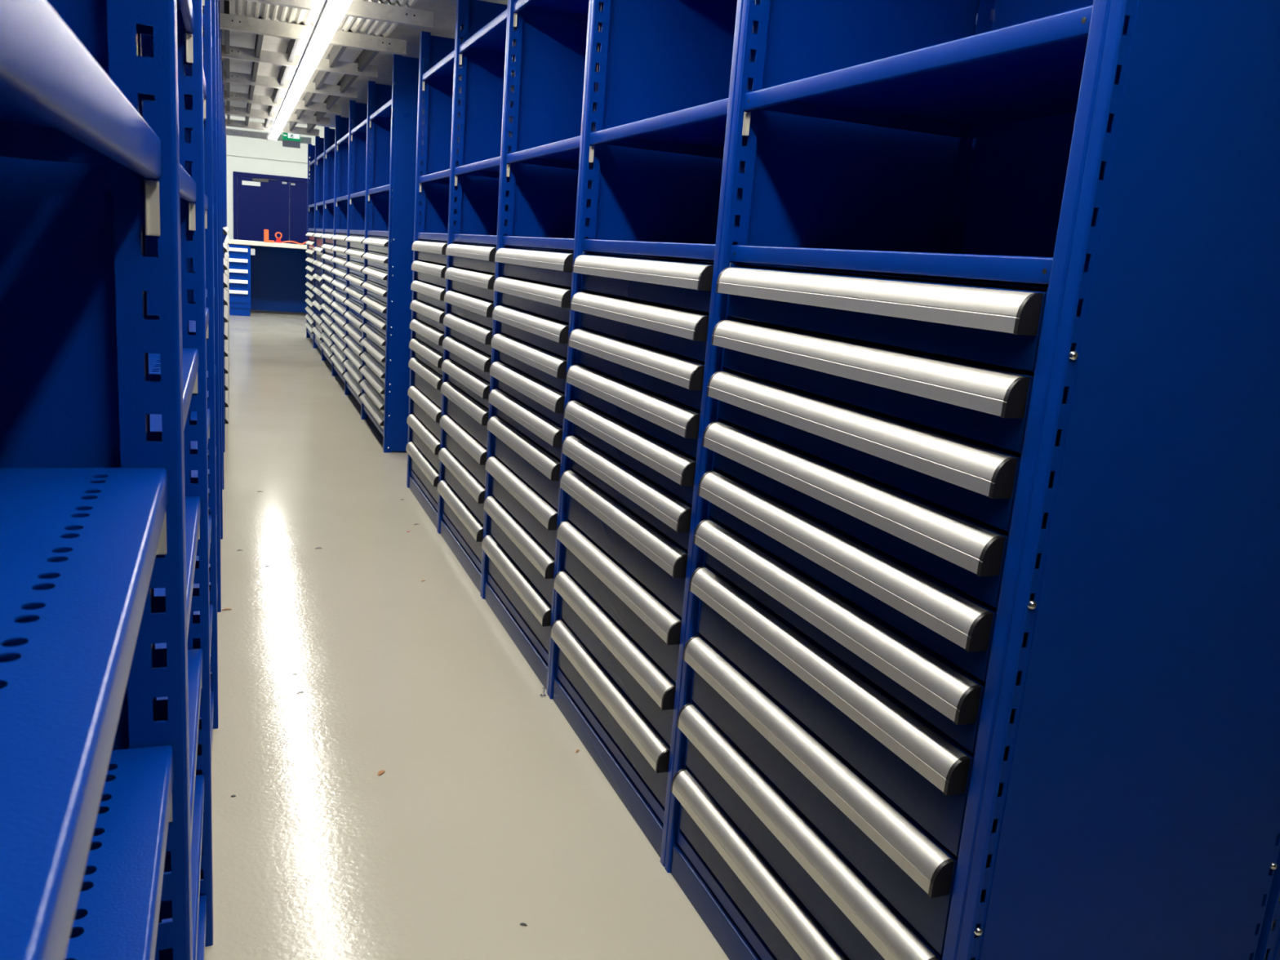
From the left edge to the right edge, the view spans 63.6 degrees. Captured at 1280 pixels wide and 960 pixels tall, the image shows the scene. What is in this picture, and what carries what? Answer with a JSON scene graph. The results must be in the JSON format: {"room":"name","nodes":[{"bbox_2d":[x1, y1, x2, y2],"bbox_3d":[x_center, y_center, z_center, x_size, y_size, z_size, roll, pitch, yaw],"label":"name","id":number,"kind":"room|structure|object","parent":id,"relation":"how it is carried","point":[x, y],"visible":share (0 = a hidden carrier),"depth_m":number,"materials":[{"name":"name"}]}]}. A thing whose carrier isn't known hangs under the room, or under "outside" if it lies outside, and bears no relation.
{"room":"storage room","nodes":[
{"label":"storage room","id":0,"kind":"room"},
{"bbox_2d":[225,115,334,243],"bbox_3d":[-6.297,-4.910,18.476,8.000,3.700,0.200,0,13,-22],"label":"wall","id":1,"kind":"structure","parent":0,"point":[243,154],"depth_m":18.07,"materials":[{"name":"white paint"}]},
{"bbox_2d":[232,171,309,244],"bbox_3d":[-6.287,-4.222,18.512,1.865,2.345,0.050,0,13,-22],"label":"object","id":2,"kind":"structure","parent":1,"relation":"in","point":[260,204],"depth_m":18.27,"materials":[{"name":"blue paint"}]},
{"bbox_2d":[219,13,406,54],"bbox_3d":[-1.925,-2.638,6.115,1.060,0.078,0.046,0,13,-22],"label":"joist","id":3,"kind":"object","parent":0,"point":[228,21],"visible":0.84,"depth_m":6.07,"materials":[{"name":"grey metal"}]},
{"bbox_2d":[235,0,413,37],"bbox_3d":[-1.764,-2.589,5.692,0.868,0.018,0.940,0,13,-22],"label":"sheet","id":4,"kind":"object","parent":3,"relation":"on","point":[248,8],"visible":0.6,"depth_m":5.89,"materials":[{"name":"metal"}]},
{"bbox_2d":[244,0,433,29],"bbox_3d":[-1.591,-2.430,5.273,1.060,0.078,0.046,0,13,-22],"label":"joist","id":5,"kind":"object","parent":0,"point":[362,9],"visible":0.92,"depth_m":5.34,"materials":[{"name":"grey metal"}]},
{"bbox_2d":[266,0,352,141],"bbox_3d":[-1.877,-2.536,5.997,0.100,0.062,14.550,0,13,-22],"label":"light strip","id":6,"kind":"object","parent":5,"relation":"hanging from","point":[332,12],"visible":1,"depth_m":6.32,"materials":[{"name":"white plastic"}]},
{"bbox_2d":[373,0,417,6],"bbox_3d":[-1.352,-2.333,4.655,0.868,0.018,1.250,0,13,-22],"label":"sheet","id":7,"kind":"object","parent":5,"relation":"on","point":[411,2],"visible":1,"depth_m":5.31,"materials":[{"name":"metal"}]},
{"bbox_2d":[219,0,507,127],"bbox_3d":[-1.203,-2.608,5.623,6.000,0.022,15.220,0,13,-22],"label":"ceiling","id":8,"kind":"structure","parent":0,"point":[444,11],"depth_m":7.40,"materials":[{"name":"metal"}]},
{"bbox_2d":[224,0,230,124],"bbox_3d":[-3.597,-3.462,9.013,0.028,0.102,6.772,0,13,-22],"label":"rail","id":9,"kind":"object","parent":8,"relation":"attached to","point":[226,2],"visible":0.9,"depth_m":7.45,"materials":[{"name":"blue metal"}]},
{"bbox_2d":[244,16,263,125],"bbox_3d":[-3.416,-3.464,9.085,0.028,0.102,6.772,0,13,-22],"label":"rail","id":10,"kind":"object","parent":8,"relation":"attached to","point":[259,39],"visible":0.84,"depth_m":7.89,"materials":[{"name":"grey metal"}]},
{"bbox_2d":[264,22,303,128],"bbox_3d":[-3.216,-3.465,9.164,0.028,0.102,6.772,0,13,-22],"label":"rail","id":11,"kind":"object","parent":8,"relation":"attached to","point":[293,45],"visible":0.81,"depth_m":7.98,"materials":[{"name":"grey metal"}]},
{"bbox_2d":[289,29,352,131],"bbox_3d":[-2.955,-3.467,9.267,0.028,0.102,6.772,0,13,-22],"label":"rail","id":12,"kind":"object","parent":8,"relation":"attached to","point":[336,51],"visible":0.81,"depth_m":8.11,"materials":[{"name":"grey metal"}]},
{"bbox_2d":[306,34,383,133],"bbox_3d":[-2.769,-3.468,9.340,0.028,0.102,6.772,0,13,-22],"label":"rail","id":13,"kind":"object","parent":8,"relation":"attached to","point":[366,56],"visible":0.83,"depth_m":8.20,"materials":[{"name":"grey metal"}]},
{"bbox_2d":[226,128,311,144],"bbox_3d":[-4.859,-4.496,13.510,1.060,0.078,0.046,0,13,-22],"label":"joist","id":14,"kind":"object","parent":13,"relation":"attached to","point":[233,132],"visible":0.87,"depth_m":13.43,"materials":[{"name":"grey metal"}]},
{"bbox_2d":[282,132,300,148],"bbox_3d":[-4.581,-4.483,13.568,0.220,0.215,0.048,0,13,-22],"label":"exit sign","id":15,"kind":"object","parent":14,"relation":"hanging from","point":[289,140],"visible":0.88,"depth_m":13.55,"materials":[{"name":"green plastic"}]},
{"bbox_2d":[225,118,319,136],"bbox_3d":[-4.374,-4.194,12.287,1.060,0.078,0.046,0,13,-22],"label":"joist","id":16,"kind":"object","parent":13,"relation":"attached to","point":[236,123],"visible":0.73,"depth_m":12.24,"materials":[{"name":"grey metal"}]},
{"bbox_2d":[224,105,329,125],"bbox_3d":[-3.845,-3.865,10.956,1.060,0.078,0.046,0,13,-22],"label":"joist","id":17,"kind":"object","parent":13,"relation":"attached to","point":[240,111],"visible":0.7,"depth_m":10.90,"materials":[{"name":"grey metal"}]},
{"bbox_2d":[223,90,341,114],"bbox_3d":[-3.378,-3.575,9.778,1.060,0.078,0.046,0,13,-22],"label":"joist","id":18,"kind":"object","parent":13,"relation":"attached to","point":[234,96],"visible":0.73,"depth_m":9.73,"materials":[{"name":"grey metal"}]},
{"bbox_2d":[222,71,357,97],"bbox_3d":[-2.886,-3.268,8.537,1.060,0.078,0.046,0,13,-22],"label":"joist","id":19,"kind":"object","parent":13,"relation":"attached to","point":[235,77],"visible":0.73,"depth_m":8.48,"materials":[{"name":"grey metal"}]},
{"bbox_2d":[221,44,377,78],"bbox_3d":[-2.408,-2.970,7.332,1.060,0.078,0.046,0,13,-22],"label":"joist","id":20,"kind":"object","parent":13,"relation":"attached to","point":[235,52],"visible":0.68,"depth_m":7.28,"materials":[{"name":"grey metal"}]},
{"bbox_2d":[204,310,1279,959],"bbox_3d":[-2.128,-0.374,8.004,8.000,0.100,24.200,0,13,-22],"label":"floor","id":21,"kind":"structure","parent":0,"point":[483,819],"depth_m":2.97,"materials":[{"name":"beige concrete"}]},
{"bbox_2d":[0,0,192,959],"bbox_3d":[-0.523,0.046,0.389,0.603,2.530,1.052,0,13,-22],"label":"bay","id":22,"kind":"object","parent":21,"relation":"on","point":[95,789],"visible":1,"depth_m":0.86,"materials":[{"name":"blue metal"}]},
{"bbox_2d":[141,0,213,959],"bbox_3d":[-0.892,-0.183,1.319,0.603,2.530,1.000,0,13,-22],"label":"bay","id":23,"kind":"object","parent":21,"relation":"on","point":[188,12],"visible":0.15,"depth_m":1.81,"materials":[{"name":"blue metal"}]},
{"bbox_2d":[184,0,218,879],"bbox_3d":[-1.251,-0.407,2.224,0.603,2.530,1.000,0,13,-22],"label":"bay","id":24,"kind":"object","parent":21,"relation":"on","point":[206,16],"visible":0.07,"depth_m":2.73,"materials":[{"name":"blue metal"}]},
{"bbox_2d":[202,0,221,690],"bbox_3d":[-1.611,-0.630,3.130,0.603,2.530,1.000,0,13,-22],"label":"bay","id":25,"kind":"object","parent":21,"relation":"on","point":[212,2],"visible":0.02,"depth_m":3.65,"materials":[{"name":"blue metal"}]},
{"bbox_2d":[215,0,222,539],"bbox_3d":[-1.970,-0.854,4.036,0.603,2.530,1.000,0,13,-22],"label":"bay","id":26,"kind":"object","parent":21,"relation":"on","point":[216,1],"visible":0.02,"depth_m":4.55,"materials":[{"name":"blue metal"}]},
{"bbox_2d":[217,0,224,489],"bbox_3d":[-2.330,-1.078,4.942,0.603,2.530,1.000,0,13,-22],"label":"bay","id":27,"kind":"object","parent":21,"relation":"on","point":[219,15],"visible":0.02,"depth_m":5.44,"materials":[{"name":"blue metal"}]},
{"bbox_2d":[220,29,225,452],"bbox_3d":[-3.110,-1.579,6.908,0.603,2.560,1.374,0,13,-22],"label":"bay","id":28,"kind":"object","parent":21,"relation":"on","point":[221,61],"visible":0.12,"depth_m":6.49,"materials":[{"name":"blue metal"}]},
{"bbox_2d":[222,226,228,423],"bbox_3d":[-3.119,-1.071,7.030,0.584,1.350,1.256,0,13,-22],"label":"drawer cabinet","id":29,"kind":"object","parent":28,"relation":"attached to","point":[224,231],"visible":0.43,"depth_m":6.85,"materials":[{"name":"silver metal"}]},
{"bbox_2d":[222,84,225,253],"bbox_3d":[-3.594,-1.880,8.128,0.603,2.560,1.320,0,13,-22],"label":"bay","id":30,"kind":"object","parent":21,"relation":"on","point":[223,84],"visible":0.02,"depth_m":8.64,"materials":[{"name":"blue metal"}]},
{"bbox_2d":[224,227,229,389],"bbox_3d":[-3.593,-1.367,8.226,0.584,1.350,1.256,0,13,-22],"label":"drawer cabinet","id":31,"kind":"object","parent":30,"relation":"attached to","point":[226,272],"visible":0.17,"depth_m":8.16,"materials":[{"name":"silver"}]},
{"bbox_2d":[224,120,226,239],"bbox_3d":[-4.068,-2.175,9.324,0.603,2.560,1.320,0,13,-22],"label":"bay","id":32,"kind":"object","parent":21,"relation":"on","point":[224,121],"visible":0.02,"depth_m":9.84,"materials":[{"name":"blue metal"}]},
{"bbox_2d":[225,227,229,371],"bbox_3d":[-4.068,-1.662,9.422,0.584,1.350,1.256,0,13,-22],"label":"drawer cabinet","id":33,"kind":"object","parent":32,"relation":"attached to","point":[226,241],"visible":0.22,"depth_m":9.38,"materials":[{"name":"silver metal"}]},
{"bbox_2d":[224,115,226,224],"bbox_3d":[-4.543,-2.470,10.520,0.603,2.560,1.320,0,13,-22],"label":"bay","id":34,"kind":"object","parent":21,"relation":"on","point":[224,115],"visible":0.02,"depth_m":11.07,"materials":[{"name":"blue metal"}]},
{"bbox_2d":[226,229,229,333],"bbox_3d":[-4.542,-1.957,10.618,0.584,1.350,1.256,0,13,-22],"label":"drawer cabinet","id":35,"kind":"object","parent":34,"relation":"attached to","point":[227,239],"visible":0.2,"depth_m":10.65,"materials":[{"name":"silver metal"}]},
{"bbox_2d":[225,125,226,235],"bbox_3d":[-5.017,-2.766,11.716,0.603,2.560,1.320,0,13,-22],"label":"bay","id":36,"kind":"object","parent":21,"relation":"on","point":[225,126],"visible":0.02,"depth_m":12.16,"materials":[{"name":"blue metal"}]},
{"bbox_2d":[226,226,229,311],"bbox_3d":[-5.017,-2.252,11.814,0.584,1.350,1.256,0,13,-22],"label":"drawer cabinet","id":37,"kind":"object","parent":36,"relation":"attached to","point":[226,227],"visible":0.15,"depth_m":11.80,"materials":[{"name":"silver"}]},
{"bbox_2d":[226,168,226,213],"bbox_3d":[-5.492,-3.061,12.912,0.603,2.560,1.320,0,13,-22],"label":"bay","id":38,"kind":"object","parent":21,"relation":"on","point":[226,169],"visible":0.02,"depth_m":13.45,"materials":[{"name":"blue metal"}]},
{"bbox_2d":[228,239,306,315],"bbox_3d":[-6.226,-3.355,17.236,3.600,1.202,0.832,0,13,-22],"label":"workbench","id":39,"kind":"object","parent":21,"relation":"on","point":[264,276],"visible":0.37,"depth_m":17.56,"materials":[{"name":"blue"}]},
{"bbox_2d":[228,239,306,248],"bbox_3d":[-6.185,-3.912,17.122,3.600,0.062,0.820,0,13,-22],"label":"countertop","id":40,"kind":"structure","parent":39,"relation":"on","point":[230,242],"depth_m":16.76,"materials":[{"name":"beige"}]},
{"bbox_2d":[263,229,274,242],"bbox_3d":[-6.107,-4.018,17.005,0.160,0.205,0.060,0,13,-22],"label":"holder","id":41,"kind":"object","parent":39,"relation":"on","point":[265,231],"visible":0.98,"depth_m":16.97,"materials":[{"name":"orange plastic"}]},
{"bbox_2d":[275,231,282,243],"bbox_3d":[-5.973,-4.007,17.061,0.110,0.180,0.060,0,13,-22],"label":"tape dispenser","id":42,"kind":"object","parent":39,"relation":"on","point":[278,239],"visible":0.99,"depth_m":17.05,"materials":[{"name":"red plastic"}]},
{"bbox_2d":[281,240,306,244],"bbox_3d":[-5.608,-3.953,17.197,0.676,0.071,0.162,0,13,-22],"label":"cable","id":43,"kind":"object","parent":39,"relation":"on","point":[285,241],"visible":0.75,"depth_m":17.15,"materials":[{"name":"orange plastic"}]},
{"bbox_2d":[306,136,326,348],"bbox_3d":[-3.986,-3.066,13.479,0.603,2.560,1.372,0,13,-22],"label":"bay","id":44,"kind":"object","parent":21,"relation":"on","point":[315,184],"visible":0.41,"depth_m":12.88,"materials":[{"name":"blue metal"}]},
{"bbox_2d":[305,231,314,336],"bbox_3d":[-4.056,-2.558,13.576,0.584,1.350,1.256,0,13,-22],"label":"drawer cabinet","id":45,"kind":"object","parent":44,"relation":"attached to","point":[309,308],"visible":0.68,"depth_m":13.45,"materials":[{"name":"silver metal"}]},
{"bbox_2d":[314,126,337,360],"bbox_3d":[-3.502,-2.764,12.260,0.603,2.560,1.320,0,13,-22],"label":"bay","id":46,"kind":"object","parent":21,"relation":"on","point":[329,133],"visible":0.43,"depth_m":11.46,"materials":[{"name":"blue metal"}]},
{"bbox_2d":[311,231,323,344],"bbox_3d":[-3.582,-2.262,12.381,0.584,1.350,1.256,0,13,-22],"label":"drawer cabinet","id":47,"kind":"object","parent":46,"relation":"attached to","point":[317,330],"visible":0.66,"depth_m":12.29,"materials":[{"name":"silver metal"}]},
{"bbox_2d":[323,115,352,376],"bbox_3d":[-3.028,-2.469,11.064,0.603,2.560,1.320,0,13,-22],"label":"bay","id":48,"kind":"object","parent":21,"relation":"on","point":[341,126],"visible":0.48,"depth_m":10.27,"materials":[{"name":"blue metal"}]},
{"bbox_2d":[320,232,333,359],"bbox_3d":[-3.108,-1.967,11.185,0.584,1.350,1.256,0,13,-22],"label":"drawer cabinet","id":49,"kind":"object","parent":48,"relation":"attached to","point":[328,245],"visible":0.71,"depth_m":11.05,"materials":[{"name":"silver metal"}]},
{"bbox_2d":[333,100,371,395],"bbox_3d":[-2.553,-2.174,9.868,0.603,2.560,1.320,0,13,-22],"label":"bay","id":50,"kind":"object","parent":21,"relation":"on","point":[357,111],"visible":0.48,"depth_m":9.07,"materials":[{"name":"blue metal"}]},
{"bbox_2d":[330,233,346,375],"bbox_3d":[-2.633,-1.672,9.989,0.584,1.350,1.256,0,13,-22],"label":"drawer cabinet","id":51,"kind":"object","parent":50,"relation":"attached to","point":[338,348],"visible":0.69,"depth_m":9.84,"materials":[{"name":"silver metal"}]},
{"bbox_2d":[346,80,395,419],"bbox_3d":[-2.079,-1.879,8.672,0.603,2.560,1.320,0,13,-22],"label":"bay","id":52,"kind":"object","parent":21,"relation":"on","point":[378,95],"visible":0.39,"depth_m":7.88,"materials":[{"name":"blue metal"}]},
{"bbox_2d":[342,234,364,397],"bbox_3d":[-2.159,-1.377,8.793,0.584,1.350,1.256,0,13,-22],"label":"drawer cabinet","id":53,"kind":"object","parent":52,"relation":"attached to","point":[353,363],"visible":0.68,"depth_m":8.64,"materials":[{"name":"silver metal"}]},
{"bbox_2d":[377,769,384,775],"bbox_3d":[-0.709,0.801,2.827,0.014,0.004,0.030,8,13,16],"label":"dry leaf","id":54,"kind":"object","parent":21,"relation":"on","point":[380,772],"visible":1,"depth_m":2.82,"materials":[{"name":"brown plant"}]},
{"bbox_2d":[363,53,424,453],"bbox_3d":[-1.603,-1.582,7.472,0.603,2.560,1.329,0,13,-22],"label":"bay","id":55,"kind":"object","parent":21,"relation":"on","point":[402,109],"visible":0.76,"depth_m":6.79,"materials":[{"name":"blue metal"}]},
{"bbox_2d":[359,235,391,430],"bbox_3d":[-1.684,-1.081,7.597,0.584,1.350,1.256,0,13,-22],"label":"drawer cabinet","id":56,"kind":"object","parent":55,"relation":"attached to","point":[374,342],"visible":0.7,"depth_m":7.41,"materials":[{"name":"silver metal"}]},
{"bbox_2d":[406,0,511,533],"bbox_3d":[-0.824,-1.082,5.510,0.603,2.530,1.052,0,13,-22],"label":"bay","id":57,"kind":"object","parent":21,"relation":"on","point":[462,105],"visible":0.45,"depth_m":4.94,"materials":[{"name":"blue metal"}]},
{"bbox_2d":[405,239,447,511],"bbox_3d":[-0.892,-0.589,5.605,0.581,1.350,0.936,0,13,-22],"label":"drawer cabinet","id":58,"kind":"object","parent":57,"relation":"attached to","point":[430,265],"visible":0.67,"depth_m":5.46,"materials":[{"name":"silver metal"}]},
{"bbox_2d":[440,0,587,599],"bbox_3d":[-0.455,-0.853,4.580,0.603,2.530,1.000,0,13,-22],"label":"bay","id":59,"kind":"object","parent":21,"relation":"on","point":[544,56],"visible":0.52,"depth_m":3.98,"materials":[{"name":"blue metal"}]},
{"bbox_2d":[436,242,496,571],"bbox_3d":[-0.533,-0.365,4.699,0.581,1.350,0.936,0,13,-22],"label":"drawer cabinet","id":60,"kind":"object","parent":59,"relation":"attached to","point":[471,274],"visible":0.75,"depth_m":4.54,"materials":[{"name":"silver metal"}]},
{"bbox_2d":[484,0,737,699],"bbox_3d":[-0.109,-0.629,3.669,0.632,2.530,1.000,0,13,-22],"label":"bay","id":61,"kind":"object","parent":21,"relation":"on","point":[645,59],"visible":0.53,"depth_m":3.11,"materials":[{"name":"blue metal"}]},
{"bbox_2d":[480,245,573,663],"bbox_3d":[-0.173,-0.142,3.793,0.581,1.350,0.936,0,13,-22],"label":"drawer cabinet","id":62,"kind":"object","parent":61,"relation":"attached to","point":[534,285],"visible":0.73,"depth_m":3.61,"materials":[{"name":"silver metal"}]},
{"bbox_2d":[552,0,995,872],"bbox_3d":[0.264,-0.406,2.768,0.603,2.530,1.000,0,13,-22],"label":"bay","id":63,"kind":"object","parent":21,"relation":"on","point":[795,180],"visible":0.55,"depth_m":2.25,"materials":[{"name":"blue metal"}]},
{"bbox_2d":[550,252,713,823],"bbox_3d":[0.186,0.082,2.887,0.581,1.350,0.936,0,13,-22],"label":"drawer cabinet","id":64,"kind":"object","parent":63,"relation":"attached to","point":[640,339],"visible":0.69,"depth_m":2.68,"materials":[{"name":"silver metal"}]},
{"bbox_2d":[670,0,1279,959],"bbox_3d":[0.625,-0.181,1.859,0.603,2.530,1.007,0,13,-22],"label":"bay","id":65,"kind":"object","parent":21,"relation":"on","point":[1126,161],"visible":0.94,"depth_m":1.42,"materials":[{"name":"blue metal"}]},
{"bbox_2d":[671,263,1083,959],"bbox_3d":[0.546,0.306,1.981,0.581,1.350,0.936,0,13,-22],"label":"drawer cabinet","id":66,"kind":"object","parent":65,"relation":"attached to","point":[866,437],"visible":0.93,"depth_m":1.74,"materials":[{"name":"silver metal"}]},
{"bbox_2d":[1253,848,1279,959],"bbox_3d":[1.196,-0.191,2.113,0.603,2.530,1.059,0,13,-22],"label":"bay","id":67,"kind":"object","parent":21,"relation":"on","point":[1268,941],"visible":0.02,"depth_m":1.71,"materials":[{"name":"blue metal"}]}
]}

